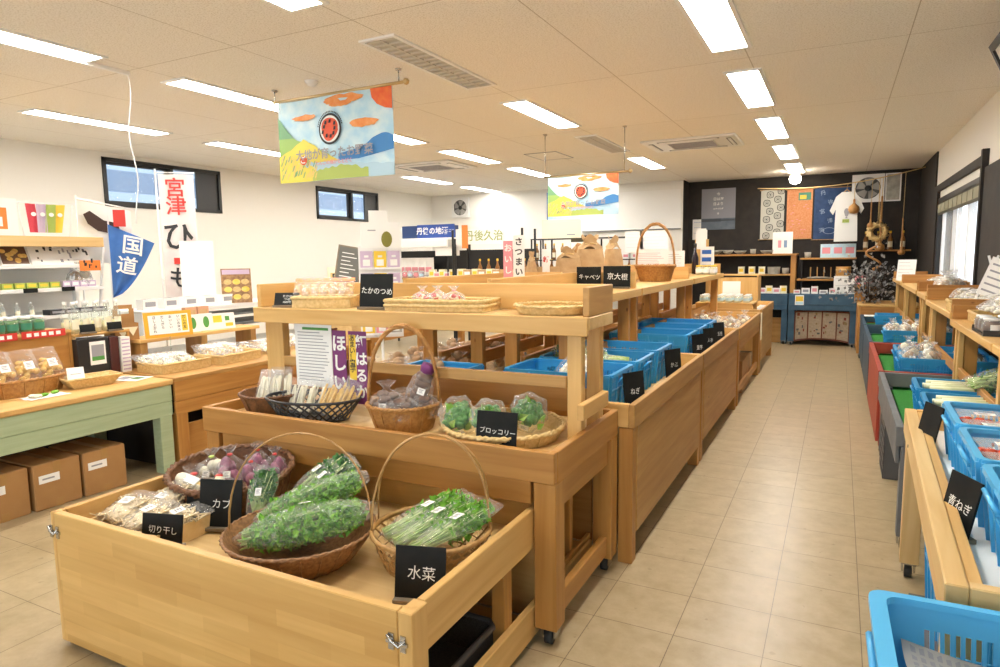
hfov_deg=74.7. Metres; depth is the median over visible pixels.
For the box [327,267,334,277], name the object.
framed card
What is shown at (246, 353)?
basket
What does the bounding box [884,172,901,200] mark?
access panel
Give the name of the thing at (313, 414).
basket
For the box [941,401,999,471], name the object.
plastic crate
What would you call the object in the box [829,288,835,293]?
carton
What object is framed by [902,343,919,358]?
vegetables
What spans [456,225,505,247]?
header sign
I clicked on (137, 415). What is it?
display table
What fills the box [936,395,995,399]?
leeks
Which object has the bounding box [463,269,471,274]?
carton
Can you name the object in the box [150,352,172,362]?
vegetables
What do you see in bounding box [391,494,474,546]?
greens
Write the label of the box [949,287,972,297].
crackers
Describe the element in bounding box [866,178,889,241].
wreath
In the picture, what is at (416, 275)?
jar
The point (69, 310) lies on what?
carton
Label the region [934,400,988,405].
leeks
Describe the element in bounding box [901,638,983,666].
newspaper
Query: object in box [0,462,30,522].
cardboard box
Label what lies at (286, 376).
sweet potato
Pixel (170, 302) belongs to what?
carton
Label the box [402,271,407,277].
jar
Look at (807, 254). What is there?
cup
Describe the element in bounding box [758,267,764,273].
carton
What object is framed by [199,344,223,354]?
vegetables
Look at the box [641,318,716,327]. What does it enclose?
plastic crate
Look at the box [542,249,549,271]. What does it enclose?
banner
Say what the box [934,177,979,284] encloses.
window
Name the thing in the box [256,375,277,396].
sweet potato
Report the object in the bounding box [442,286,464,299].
peppers
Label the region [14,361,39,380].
snacks
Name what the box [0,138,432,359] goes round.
wall
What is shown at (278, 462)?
bagged turnips
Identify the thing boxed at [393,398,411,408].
mushrooms
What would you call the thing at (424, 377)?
mushrooms
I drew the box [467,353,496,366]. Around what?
roots
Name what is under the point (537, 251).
bottle
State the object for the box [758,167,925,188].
rope
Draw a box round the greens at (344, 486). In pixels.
[256,470,362,523]
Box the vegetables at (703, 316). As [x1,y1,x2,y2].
[696,313,707,318]
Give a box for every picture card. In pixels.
[772,232,792,253]
[833,276,854,293]
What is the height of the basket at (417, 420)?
0.484 m
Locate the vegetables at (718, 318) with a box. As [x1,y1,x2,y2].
[713,312,720,321]
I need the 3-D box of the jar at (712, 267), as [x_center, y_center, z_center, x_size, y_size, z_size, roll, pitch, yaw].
[2.479,-0.740,7.633,0.070,0.110,0.070,1,7,16]
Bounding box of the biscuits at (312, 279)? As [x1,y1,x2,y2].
[305,278,318,295]
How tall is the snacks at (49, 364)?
0.236 m
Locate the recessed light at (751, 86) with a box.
[723,67,776,108]
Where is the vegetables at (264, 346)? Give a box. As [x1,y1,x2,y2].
[257,343,266,351]
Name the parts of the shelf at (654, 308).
post, rail, post, rail, post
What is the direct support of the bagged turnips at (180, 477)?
in the basket at (240, 452)
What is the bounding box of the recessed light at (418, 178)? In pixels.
[400,176,454,184]
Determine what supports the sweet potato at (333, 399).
in the basket at (313, 414)
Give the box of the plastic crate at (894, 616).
[865,590,999,666]
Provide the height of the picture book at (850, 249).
0.221 m
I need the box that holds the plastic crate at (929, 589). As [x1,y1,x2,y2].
[925,545,992,664]
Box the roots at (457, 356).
[446,350,467,361]
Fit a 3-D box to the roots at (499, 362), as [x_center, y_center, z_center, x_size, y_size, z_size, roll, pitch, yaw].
[-0.035,0.152,4.715,0.267,0.186,0.266,3,7,27]
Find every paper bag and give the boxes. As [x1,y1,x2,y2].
[526,251,536,271]
[550,266,559,271]
[556,246,580,272]
[577,234,604,269]
[604,235,622,265]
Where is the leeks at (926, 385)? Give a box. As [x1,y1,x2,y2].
[924,383,996,389]
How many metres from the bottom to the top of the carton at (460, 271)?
0.141 m
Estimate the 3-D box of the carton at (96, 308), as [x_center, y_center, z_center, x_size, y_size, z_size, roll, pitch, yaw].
[-3.420,-0.209,5.547,0.101,0.041,0.130,3,8,27]
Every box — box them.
[0,447,82,511]
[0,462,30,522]
[48,437,126,496]
[72,336,110,373]
[90,495,210,542]
[107,336,120,371]
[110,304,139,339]
[118,336,131,371]
[181,307,196,314]
[196,306,208,313]
[739,352,749,392]
[855,276,869,283]
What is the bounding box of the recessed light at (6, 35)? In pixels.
[0,28,108,62]
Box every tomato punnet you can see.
[959,412,999,426]
[978,442,999,459]
[981,422,999,446]
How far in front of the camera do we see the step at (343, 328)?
6.53 m
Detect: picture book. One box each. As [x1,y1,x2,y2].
[820,244,831,257]
[832,244,843,257]
[844,243,855,257]
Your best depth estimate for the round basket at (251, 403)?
3.25 m
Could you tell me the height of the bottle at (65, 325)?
0.230 m
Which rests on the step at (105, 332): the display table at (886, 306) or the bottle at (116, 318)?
the bottle at (116, 318)
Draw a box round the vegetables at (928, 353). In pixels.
[917,342,941,359]
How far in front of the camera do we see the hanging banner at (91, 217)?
5.65 m
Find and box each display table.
[0,374,174,473]
[122,341,367,461]
[202,384,617,643]
[366,329,464,360]
[379,341,543,370]
[466,324,617,345]
[604,353,702,563]
[675,311,760,405]
[680,327,738,460]
[692,301,773,372]
[756,293,788,343]
[787,292,856,346]
[855,300,918,357]
[899,408,999,661]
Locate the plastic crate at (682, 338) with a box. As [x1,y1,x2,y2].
[609,328,697,352]
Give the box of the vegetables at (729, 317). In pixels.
[726,311,736,323]
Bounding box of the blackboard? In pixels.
[334,244,358,281]
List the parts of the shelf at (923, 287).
post, rail, post, post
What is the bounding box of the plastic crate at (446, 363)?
[407,360,483,369]
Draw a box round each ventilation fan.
[451,197,469,217]
[852,173,884,201]
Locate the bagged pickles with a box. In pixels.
[214,474,223,478]
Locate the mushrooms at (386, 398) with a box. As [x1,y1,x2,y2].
[372,390,398,408]
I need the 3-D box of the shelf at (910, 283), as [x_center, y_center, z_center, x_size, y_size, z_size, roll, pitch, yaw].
[4.442,-0.226,6.786,0.395,0.704,1.610,3,8,27]
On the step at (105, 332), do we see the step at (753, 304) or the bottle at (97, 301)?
the bottle at (97, 301)
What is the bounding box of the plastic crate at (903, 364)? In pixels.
[895,351,998,375]
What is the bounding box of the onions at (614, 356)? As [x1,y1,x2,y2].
[585,351,628,360]
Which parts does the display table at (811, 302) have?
leg, leg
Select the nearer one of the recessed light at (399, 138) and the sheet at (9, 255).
the sheet at (9, 255)
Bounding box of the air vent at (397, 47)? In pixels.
[358,33,496,89]
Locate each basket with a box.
[0,370,66,399]
[135,354,211,374]
[162,443,295,515]
[193,347,260,364]
[218,432,375,579]
[237,385,303,414]
[264,389,360,422]
[290,294,359,307]
[365,323,441,433]
[369,433,491,577]
[383,296,500,312]
[634,222,676,281]
[945,298,964,311]
[967,309,999,322]
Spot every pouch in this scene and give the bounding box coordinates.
[401,258,405,273]
[405,258,412,275]
[412,258,418,273]
[419,258,425,275]
[426,258,433,275]
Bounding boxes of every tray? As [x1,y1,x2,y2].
[59,370,122,388]
[440,407,566,448]
[513,301,582,315]
[972,324,999,336]
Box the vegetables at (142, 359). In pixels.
[134,354,155,363]
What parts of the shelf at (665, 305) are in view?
rail, post, rail, post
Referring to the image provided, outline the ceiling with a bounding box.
[0,0,999,196]
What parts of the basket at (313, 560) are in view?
handle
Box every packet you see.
[191,314,200,331]
[199,313,213,330]
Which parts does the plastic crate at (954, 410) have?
handle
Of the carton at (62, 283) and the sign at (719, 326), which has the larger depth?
the sign at (719, 326)
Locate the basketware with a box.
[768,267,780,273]
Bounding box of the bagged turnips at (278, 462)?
[268,453,286,473]
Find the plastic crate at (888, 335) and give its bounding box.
[881,326,952,344]
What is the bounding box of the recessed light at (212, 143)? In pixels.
[202,141,279,156]
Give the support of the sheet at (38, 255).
on the shelf at (46, 298)
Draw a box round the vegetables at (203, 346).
[195,343,208,353]
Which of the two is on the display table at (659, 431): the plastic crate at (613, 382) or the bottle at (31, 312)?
the plastic crate at (613, 382)
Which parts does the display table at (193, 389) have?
leg, panel, panel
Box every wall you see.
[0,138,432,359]
[431,168,921,341]
[916,90,999,302]
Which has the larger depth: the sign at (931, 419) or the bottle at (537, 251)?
the bottle at (537, 251)
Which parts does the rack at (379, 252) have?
post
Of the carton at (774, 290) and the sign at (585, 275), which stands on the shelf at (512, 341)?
the sign at (585, 275)
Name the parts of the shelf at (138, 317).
panel, shelf, shelf, shelf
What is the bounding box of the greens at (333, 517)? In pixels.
[237,496,369,553]
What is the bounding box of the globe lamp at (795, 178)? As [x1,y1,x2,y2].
[789,171,800,183]
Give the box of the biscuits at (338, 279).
[330,278,345,295]
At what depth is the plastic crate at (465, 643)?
2.41 m
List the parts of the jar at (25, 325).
lid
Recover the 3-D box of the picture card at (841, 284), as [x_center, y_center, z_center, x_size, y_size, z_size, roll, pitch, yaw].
[5.505,-0.778,10.479,0.300,0.280,0.004,3,8,27]
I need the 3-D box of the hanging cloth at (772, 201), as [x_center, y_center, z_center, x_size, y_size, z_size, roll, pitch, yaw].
[4.679,-2.055,11.271,0.425,0.882,0.021,3,8,27]
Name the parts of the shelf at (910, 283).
post, rail, post, post, post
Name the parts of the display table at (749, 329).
leg, leg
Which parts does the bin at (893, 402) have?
leg, panel, leg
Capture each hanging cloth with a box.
[759,187,785,239]
[786,188,813,238]
[794,311,849,343]
[811,186,850,239]
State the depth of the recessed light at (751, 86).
5.10 m
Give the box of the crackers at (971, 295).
[961,291,979,298]
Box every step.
[0,328,73,375]
[71,329,129,339]
[331,325,369,342]
[696,301,756,308]
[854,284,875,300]
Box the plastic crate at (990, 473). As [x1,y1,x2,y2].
[980,464,999,566]
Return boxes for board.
[179,241,215,295]
[772,317,780,341]
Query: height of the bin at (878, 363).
0.635 m
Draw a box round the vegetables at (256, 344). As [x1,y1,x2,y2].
[248,340,262,348]
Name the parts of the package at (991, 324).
lid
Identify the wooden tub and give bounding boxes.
[836,266,850,275]
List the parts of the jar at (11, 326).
lid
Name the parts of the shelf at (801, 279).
shelf, shelf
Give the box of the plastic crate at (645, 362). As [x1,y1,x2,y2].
[539,349,654,389]
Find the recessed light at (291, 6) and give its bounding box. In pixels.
[261,0,329,13]
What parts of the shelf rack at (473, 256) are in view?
panel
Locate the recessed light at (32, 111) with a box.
[17,108,172,135]
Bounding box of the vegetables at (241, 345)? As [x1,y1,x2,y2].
[233,341,250,347]
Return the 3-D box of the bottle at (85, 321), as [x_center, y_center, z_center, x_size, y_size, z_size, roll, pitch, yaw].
[-3.037,-0.119,4.790,0.065,0.230,0.064,3,8,27]
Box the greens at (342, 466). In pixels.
[311,458,359,498]
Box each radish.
[89,493,156,525]
[111,501,169,531]
[136,489,183,513]
[159,472,199,513]
[169,503,207,523]
[559,363,566,371]
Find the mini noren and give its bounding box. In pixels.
[16,202,74,236]
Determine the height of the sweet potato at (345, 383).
0.202 m
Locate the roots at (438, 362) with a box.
[430,357,443,366]
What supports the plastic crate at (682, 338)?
on the display table at (718, 374)
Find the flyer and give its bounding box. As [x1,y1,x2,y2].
[116,376,152,380]
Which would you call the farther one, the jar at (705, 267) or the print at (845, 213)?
the print at (845, 213)
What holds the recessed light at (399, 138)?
in the ceiling
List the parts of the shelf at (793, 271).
shelf, shelf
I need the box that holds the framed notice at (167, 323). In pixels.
[142,310,192,338]
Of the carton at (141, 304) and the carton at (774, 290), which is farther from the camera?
the carton at (774, 290)
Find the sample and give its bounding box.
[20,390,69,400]
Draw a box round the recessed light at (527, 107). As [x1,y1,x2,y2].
[499,99,581,128]
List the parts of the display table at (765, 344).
leg, panel, leg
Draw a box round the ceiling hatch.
[524,151,573,160]
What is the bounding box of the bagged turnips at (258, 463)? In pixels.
[248,449,269,472]
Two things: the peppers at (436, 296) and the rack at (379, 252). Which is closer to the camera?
the peppers at (436, 296)
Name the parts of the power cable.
cord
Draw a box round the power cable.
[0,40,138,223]
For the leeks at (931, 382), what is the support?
in the plastic crate at (916, 387)
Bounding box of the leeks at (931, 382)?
[931,382,991,386]
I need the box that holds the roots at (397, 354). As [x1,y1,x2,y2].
[387,351,405,363]
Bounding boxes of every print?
[778,240,786,247]
[796,296,802,303]
[842,208,848,222]
[996,45,999,57]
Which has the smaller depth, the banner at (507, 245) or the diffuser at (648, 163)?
the banner at (507, 245)
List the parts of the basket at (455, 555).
handle, handle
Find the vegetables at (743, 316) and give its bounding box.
[740,311,749,321]
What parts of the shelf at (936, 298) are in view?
post, post, rail, post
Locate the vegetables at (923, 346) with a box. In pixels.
[915,336,933,350]
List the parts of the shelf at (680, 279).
rail, post, post, rail, post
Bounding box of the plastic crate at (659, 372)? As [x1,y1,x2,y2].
[585,339,672,383]
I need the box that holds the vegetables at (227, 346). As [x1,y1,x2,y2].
[214,342,242,352]
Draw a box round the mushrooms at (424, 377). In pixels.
[409,362,433,407]
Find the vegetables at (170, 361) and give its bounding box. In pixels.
[152,354,177,363]
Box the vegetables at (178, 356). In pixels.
[169,351,194,360]
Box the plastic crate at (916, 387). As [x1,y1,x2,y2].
[910,377,995,409]
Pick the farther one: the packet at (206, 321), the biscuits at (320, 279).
the packet at (206, 321)
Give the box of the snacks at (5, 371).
[0,364,16,382]
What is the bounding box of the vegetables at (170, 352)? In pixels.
[161,351,183,360]
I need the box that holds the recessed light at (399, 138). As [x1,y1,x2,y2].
[394,133,428,144]
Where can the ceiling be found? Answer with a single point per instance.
(855, 85)
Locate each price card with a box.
[66,367,84,379]
[79,258,100,270]
[212,312,235,329]
[795,295,803,304]
[896,260,916,280]
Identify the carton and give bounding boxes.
[0,284,13,289]
[11,283,25,288]
[25,283,37,287]
[37,282,48,287]
[42,309,66,314]
[49,282,59,287]
[59,281,70,286]
[64,308,80,313]
[71,280,79,286]
[78,307,94,312]
[79,280,87,285]
[88,280,95,285]
[91,306,106,311]
[136,299,157,310]
[157,297,178,308]
[178,296,197,306]
[198,295,216,304]
[215,294,231,303]
[429,269,436,276]
[439,269,446,275]
[457,269,465,274]
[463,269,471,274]
[477,269,485,273]
[492,269,502,272]
[622,253,630,258]
[738,267,744,273]
[748,267,754,273]
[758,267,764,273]
[766,286,772,292]
[772,288,779,293]
[780,286,786,293]
[801,288,809,293]
[811,286,817,293]
[819,290,827,293]
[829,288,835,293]
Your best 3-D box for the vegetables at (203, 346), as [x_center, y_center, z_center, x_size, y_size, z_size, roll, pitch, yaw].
[-2.472,0.136,5.469,0.156,0.087,0.217,-6,9,-39]
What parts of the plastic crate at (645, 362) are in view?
handle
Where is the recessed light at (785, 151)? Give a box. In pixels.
[770,144,799,159]
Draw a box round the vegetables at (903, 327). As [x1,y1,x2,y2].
[899,319,914,335]
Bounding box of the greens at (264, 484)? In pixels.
[248,467,279,511]
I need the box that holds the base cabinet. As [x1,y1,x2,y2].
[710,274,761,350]
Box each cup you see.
[750,249,755,253]
[782,268,788,273]
[805,252,810,257]
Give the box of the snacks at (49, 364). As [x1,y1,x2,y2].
[38,357,62,376]
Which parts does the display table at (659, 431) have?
leg, panel, leg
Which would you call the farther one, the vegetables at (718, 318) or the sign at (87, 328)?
the vegetables at (718, 318)
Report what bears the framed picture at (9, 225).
on the shelf at (46, 298)
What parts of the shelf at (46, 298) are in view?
panel, shelf, shelf, shelf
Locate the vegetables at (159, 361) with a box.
[153,353,173,363]
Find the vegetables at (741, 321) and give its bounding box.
[735,315,744,327]
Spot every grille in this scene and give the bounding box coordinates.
[407,164,453,170]
[666,140,718,149]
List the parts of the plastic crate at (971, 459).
handle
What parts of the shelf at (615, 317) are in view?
post, rail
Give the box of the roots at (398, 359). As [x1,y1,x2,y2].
[393,357,412,363]
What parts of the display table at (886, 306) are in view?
panel, panel, panel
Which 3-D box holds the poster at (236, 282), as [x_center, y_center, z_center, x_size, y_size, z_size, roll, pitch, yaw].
[-2.813,-0.509,6.995,0.299,0.364,0.043,-4,8,-28]
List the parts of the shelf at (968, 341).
post, post, rail, post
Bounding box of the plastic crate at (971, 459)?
[956,427,999,527]
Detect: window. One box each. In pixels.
[101,156,222,213]
[315,186,378,221]
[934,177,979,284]
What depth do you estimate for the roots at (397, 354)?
4.46 m
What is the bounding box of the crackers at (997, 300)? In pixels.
[981,297,999,311]
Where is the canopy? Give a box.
[401,239,447,247]
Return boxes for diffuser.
[269,0,319,9]
[394,135,423,143]
[403,177,451,183]
[462,187,496,192]
[510,168,548,176]
[630,158,663,168]
[774,145,796,158]
[784,163,803,172]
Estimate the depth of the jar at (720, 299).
8.49 m
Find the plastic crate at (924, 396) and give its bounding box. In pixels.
[918,392,995,409]
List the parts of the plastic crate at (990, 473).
handle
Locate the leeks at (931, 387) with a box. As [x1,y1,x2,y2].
[930,386,995,392]
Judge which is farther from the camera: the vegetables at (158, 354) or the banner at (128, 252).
the banner at (128, 252)
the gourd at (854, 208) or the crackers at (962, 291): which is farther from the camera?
the gourd at (854, 208)
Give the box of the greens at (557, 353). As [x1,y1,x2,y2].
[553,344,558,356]
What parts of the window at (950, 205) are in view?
sash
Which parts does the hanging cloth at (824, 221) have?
rod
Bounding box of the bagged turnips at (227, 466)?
[217,453,240,479]
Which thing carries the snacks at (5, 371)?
in the basket at (12, 388)
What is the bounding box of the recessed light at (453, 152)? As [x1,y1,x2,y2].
[436,149,502,163]
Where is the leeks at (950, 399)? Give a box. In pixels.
[942,398,985,401]
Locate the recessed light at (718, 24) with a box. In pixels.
[674,0,751,53]
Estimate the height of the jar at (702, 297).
0.095 m
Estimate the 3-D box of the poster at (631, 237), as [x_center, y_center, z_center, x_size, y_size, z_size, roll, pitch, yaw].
[2.180,-1.493,10.643,0.300,0.330,0.004,3,8,27]
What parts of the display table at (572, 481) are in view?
leg, leg, panel, post, leg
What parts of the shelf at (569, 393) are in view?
post, rail, rail, post, rail, post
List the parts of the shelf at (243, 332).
post, post, post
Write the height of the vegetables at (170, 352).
0.083 m
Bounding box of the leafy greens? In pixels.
[966,367,997,394]
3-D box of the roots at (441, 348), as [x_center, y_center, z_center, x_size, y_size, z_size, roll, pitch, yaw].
[-0.376,0.176,4.609,0.246,0.173,0.248,-2,7,-14]
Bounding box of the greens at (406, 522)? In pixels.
[381,488,465,541]
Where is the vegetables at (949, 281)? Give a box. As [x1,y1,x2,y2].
[933,272,954,284]
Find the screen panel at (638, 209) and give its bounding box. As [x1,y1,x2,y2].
[582,189,681,231]
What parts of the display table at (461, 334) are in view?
leg, leg, leg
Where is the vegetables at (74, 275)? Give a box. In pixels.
[66,268,90,284]
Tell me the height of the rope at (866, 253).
1.404 m
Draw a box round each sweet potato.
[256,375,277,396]
[261,375,281,396]
[272,375,291,396]
[275,373,291,394]
[287,384,307,409]
[295,386,315,411]
[311,385,325,411]
[317,383,337,415]
[324,385,350,416]
[334,385,362,417]
[343,382,356,411]
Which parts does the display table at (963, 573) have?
leg, leg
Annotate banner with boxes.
[74,195,133,336]
[106,206,153,305]
[154,169,196,345]
[271,68,408,183]
[332,330,347,392]
[348,331,367,404]
[503,241,512,277]
[513,235,524,276]
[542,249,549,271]
[543,125,632,216]
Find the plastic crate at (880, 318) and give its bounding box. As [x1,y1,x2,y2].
[873,313,918,324]
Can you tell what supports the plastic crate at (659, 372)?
on the display table at (659, 431)
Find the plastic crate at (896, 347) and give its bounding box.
[891,344,988,373]
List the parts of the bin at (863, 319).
panel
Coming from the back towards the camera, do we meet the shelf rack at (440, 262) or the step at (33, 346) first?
the shelf rack at (440, 262)
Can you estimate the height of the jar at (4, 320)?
0.115 m
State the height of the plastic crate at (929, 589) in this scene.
0.335 m
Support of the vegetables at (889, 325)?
in the plastic crate at (888, 335)
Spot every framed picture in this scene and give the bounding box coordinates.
[0,198,19,235]
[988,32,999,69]
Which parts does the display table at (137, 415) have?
panel, leg, panel, leg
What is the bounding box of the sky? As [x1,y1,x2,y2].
[106,165,363,218]
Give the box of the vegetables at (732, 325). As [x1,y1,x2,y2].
[728,319,738,327]
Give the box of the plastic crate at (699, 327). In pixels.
[638,322,707,347]
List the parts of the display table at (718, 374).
leg, panel, leg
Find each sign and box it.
[79,324,96,333]
[106,321,123,330]
[142,512,185,544]
[199,479,242,531]
[272,293,298,307]
[357,274,392,309]
[392,545,445,604]
[435,240,459,271]
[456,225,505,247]
[476,410,517,446]
[577,267,600,283]
[603,266,630,288]
[622,370,644,403]
[664,348,680,377]
[691,333,705,353]
[703,327,715,348]
[713,322,724,341]
[907,401,944,446]
[943,469,984,544]
[974,255,999,298]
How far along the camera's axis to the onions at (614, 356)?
3.93 m
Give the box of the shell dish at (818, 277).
[807,276,832,278]
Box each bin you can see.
[859,314,900,367]
[862,325,953,394]
[867,342,978,450]
[878,372,951,543]
[879,408,898,479]
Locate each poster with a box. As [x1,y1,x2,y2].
[220,268,252,302]
[542,219,580,238]
[547,193,578,219]
[625,231,642,251]
[640,230,667,248]
[692,219,706,239]
[701,188,735,229]
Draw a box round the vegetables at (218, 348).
[203,344,229,354]
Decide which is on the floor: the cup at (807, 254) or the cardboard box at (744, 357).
the cardboard box at (744, 357)
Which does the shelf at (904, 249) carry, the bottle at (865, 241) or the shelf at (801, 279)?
the bottle at (865, 241)
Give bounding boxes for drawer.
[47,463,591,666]
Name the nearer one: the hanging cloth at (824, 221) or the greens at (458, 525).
the greens at (458, 525)
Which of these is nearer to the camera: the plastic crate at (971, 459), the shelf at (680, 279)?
the plastic crate at (971, 459)
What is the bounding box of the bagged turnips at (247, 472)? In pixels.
[242,460,254,485]
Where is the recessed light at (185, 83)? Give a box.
[160,77,277,111]
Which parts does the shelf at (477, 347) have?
post, rail, post, rail, post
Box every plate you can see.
[23,288,37,292]
[62,286,74,290]
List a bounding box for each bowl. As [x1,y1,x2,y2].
[714,250,721,254]
[722,250,732,253]
[760,250,773,253]
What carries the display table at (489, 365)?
on the floor
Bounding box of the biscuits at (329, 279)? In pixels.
[321,278,336,295]
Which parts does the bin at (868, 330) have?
panel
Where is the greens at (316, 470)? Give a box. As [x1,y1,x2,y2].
[291,453,354,491]
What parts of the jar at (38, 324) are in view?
lid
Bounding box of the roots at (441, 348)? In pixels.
[438,346,447,357]
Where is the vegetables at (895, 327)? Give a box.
[885,322,899,329]
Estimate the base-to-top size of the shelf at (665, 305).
0.691 m
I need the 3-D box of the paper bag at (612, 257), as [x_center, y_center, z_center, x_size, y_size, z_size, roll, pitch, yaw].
[1.068,-0.712,6.180,0.215,0.431,0.337,4,8,37]
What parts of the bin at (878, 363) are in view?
panel, leg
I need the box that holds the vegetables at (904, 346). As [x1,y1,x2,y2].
[900,339,919,350]
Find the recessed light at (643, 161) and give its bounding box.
[625,156,666,168]
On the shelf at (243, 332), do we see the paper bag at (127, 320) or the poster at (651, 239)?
the paper bag at (127, 320)
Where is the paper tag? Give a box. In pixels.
[760,313,761,339]
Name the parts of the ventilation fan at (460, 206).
lamp shade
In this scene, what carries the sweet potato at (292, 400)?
in the basket at (313, 414)
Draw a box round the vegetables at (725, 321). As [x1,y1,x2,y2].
[722,316,729,327]
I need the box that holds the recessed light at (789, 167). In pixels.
[782,162,805,173]
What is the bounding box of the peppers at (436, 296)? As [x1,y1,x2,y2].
[428,286,447,299]
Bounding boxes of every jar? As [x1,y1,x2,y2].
[0,317,7,333]
[0,318,4,333]
[5,317,18,333]
[11,316,21,332]
[19,316,31,332]
[24,315,34,330]
[32,315,44,330]
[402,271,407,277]
[408,271,412,277]
[413,271,418,277]
[419,271,423,277]
[696,265,701,274]
[700,295,705,301]
[703,265,708,274]
[709,265,715,274]
[717,295,722,301]
[725,295,731,301]
[734,295,740,302]
[743,295,749,302]
[974,314,991,328]
[977,316,995,330]
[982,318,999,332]
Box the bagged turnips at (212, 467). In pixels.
[199,455,220,476]
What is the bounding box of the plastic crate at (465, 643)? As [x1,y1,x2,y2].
[428,612,494,666]
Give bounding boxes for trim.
[929,148,989,328]
[977,159,999,359]
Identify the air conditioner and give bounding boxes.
[395,159,476,172]
[640,133,744,152]
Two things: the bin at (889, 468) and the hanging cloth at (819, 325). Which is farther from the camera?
the hanging cloth at (819, 325)
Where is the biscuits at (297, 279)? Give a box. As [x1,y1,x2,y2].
[295,278,310,295]
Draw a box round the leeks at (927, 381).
[926,380,967,383]
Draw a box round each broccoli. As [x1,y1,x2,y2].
[442,400,473,432]
[471,404,500,427]
[511,395,545,430]
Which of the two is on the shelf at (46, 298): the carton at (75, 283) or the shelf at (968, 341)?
the carton at (75, 283)
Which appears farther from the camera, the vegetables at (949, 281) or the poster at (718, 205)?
the poster at (718, 205)
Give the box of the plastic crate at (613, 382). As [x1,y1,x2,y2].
[503,358,633,402]
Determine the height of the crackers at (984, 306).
0.093 m
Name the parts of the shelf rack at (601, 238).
shelf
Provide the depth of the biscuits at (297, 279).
3.45 m
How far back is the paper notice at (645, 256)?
6.89 m
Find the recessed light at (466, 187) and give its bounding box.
[459,186,501,192]
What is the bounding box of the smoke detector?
[305,79,318,86]
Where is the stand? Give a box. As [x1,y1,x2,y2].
[695,228,713,264]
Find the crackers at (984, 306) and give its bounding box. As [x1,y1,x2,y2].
[979,296,999,309]
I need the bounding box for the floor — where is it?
[0,330,924,666]
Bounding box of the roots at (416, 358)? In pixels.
[412,355,422,361]
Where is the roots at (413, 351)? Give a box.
[405,346,423,362]
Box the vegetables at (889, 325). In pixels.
[884,318,899,329]
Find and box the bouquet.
[818,243,896,303]
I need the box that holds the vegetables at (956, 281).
[941,270,962,284]
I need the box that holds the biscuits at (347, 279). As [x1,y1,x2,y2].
[339,278,354,295]
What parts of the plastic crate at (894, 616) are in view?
handle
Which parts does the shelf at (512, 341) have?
post, rail, post, rail, post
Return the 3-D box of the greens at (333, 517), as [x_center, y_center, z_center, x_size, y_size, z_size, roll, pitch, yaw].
[-0.689,0.684,2.341,0.489,0.190,0.231,-1,7,-1]
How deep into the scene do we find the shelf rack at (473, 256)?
10.67 m
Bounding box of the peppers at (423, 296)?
[416,289,432,298]
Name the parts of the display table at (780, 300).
leg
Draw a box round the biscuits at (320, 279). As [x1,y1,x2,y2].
[313,278,327,295]
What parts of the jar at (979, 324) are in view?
lid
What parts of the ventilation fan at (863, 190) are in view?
blade, blade, lamp shade, blade, blade, blade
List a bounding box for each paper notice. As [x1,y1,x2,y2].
[294,324,333,387]
[635,249,667,264]
[668,251,684,266]
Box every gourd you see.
[848,183,859,213]
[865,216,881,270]
[867,183,872,227]
[874,177,884,250]
[897,177,905,254]
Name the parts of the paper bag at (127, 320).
handle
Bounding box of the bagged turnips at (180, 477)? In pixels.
[175,472,199,489]
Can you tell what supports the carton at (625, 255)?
on the shelf rack at (601, 238)
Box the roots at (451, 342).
[446,337,460,348]
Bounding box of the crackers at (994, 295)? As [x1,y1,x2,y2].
[983,294,998,298]
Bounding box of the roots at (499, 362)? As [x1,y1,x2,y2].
[486,341,504,366]
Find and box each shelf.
[0,235,105,337]
[108,298,294,359]
[130,324,259,367]
[253,282,612,438]
[403,272,561,369]
[487,272,640,369]
[520,267,631,344]
[601,267,692,348]
[611,264,670,317]
[650,264,723,319]
[705,253,798,294]
[796,257,856,292]
[856,249,910,251]
[892,271,940,323]
[901,275,966,344]
[917,282,978,344]
[925,289,994,378]
[950,305,999,404]
[992,344,999,357]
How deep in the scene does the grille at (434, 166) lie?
9.18 m
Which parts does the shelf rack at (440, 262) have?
shelf, panel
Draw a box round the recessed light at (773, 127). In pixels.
[753,115,790,139]
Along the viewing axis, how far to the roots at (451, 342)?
5.16 m
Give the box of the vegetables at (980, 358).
[977,354,986,361]
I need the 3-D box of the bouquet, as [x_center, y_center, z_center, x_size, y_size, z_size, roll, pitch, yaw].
[5.248,-0.862,9.442,1.169,0.881,0.589,2,7,22]
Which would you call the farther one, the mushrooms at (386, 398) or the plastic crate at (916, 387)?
the plastic crate at (916, 387)
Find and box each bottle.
[0,304,5,316]
[29,302,34,314]
[61,302,70,329]
[69,302,79,333]
[80,301,90,324]
[91,301,100,330]
[94,300,102,329]
[102,300,110,329]
[112,299,121,323]
[536,244,538,259]
[552,243,555,259]
[691,243,698,273]
[863,231,867,249]
[887,231,892,249]
[900,230,904,248]
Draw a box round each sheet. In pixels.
[0,246,30,264]
[26,247,58,264]
[54,249,73,263]
[68,247,90,260]
[571,235,586,252]
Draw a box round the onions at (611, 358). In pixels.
[586,354,625,360]
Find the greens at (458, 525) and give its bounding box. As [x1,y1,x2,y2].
[409,499,494,546]
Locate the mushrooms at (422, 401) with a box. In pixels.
[414,395,442,410]
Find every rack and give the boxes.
[358,210,403,360]
[398,237,470,342]
[451,228,535,340]
[530,236,634,266]
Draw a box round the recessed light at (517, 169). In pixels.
[504,167,552,177]
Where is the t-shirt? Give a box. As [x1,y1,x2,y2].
[830,185,863,241]
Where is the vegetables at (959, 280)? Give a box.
[943,269,966,284]
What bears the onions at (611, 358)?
in the plastic crate at (645, 362)
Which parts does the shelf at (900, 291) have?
post, rail, post, post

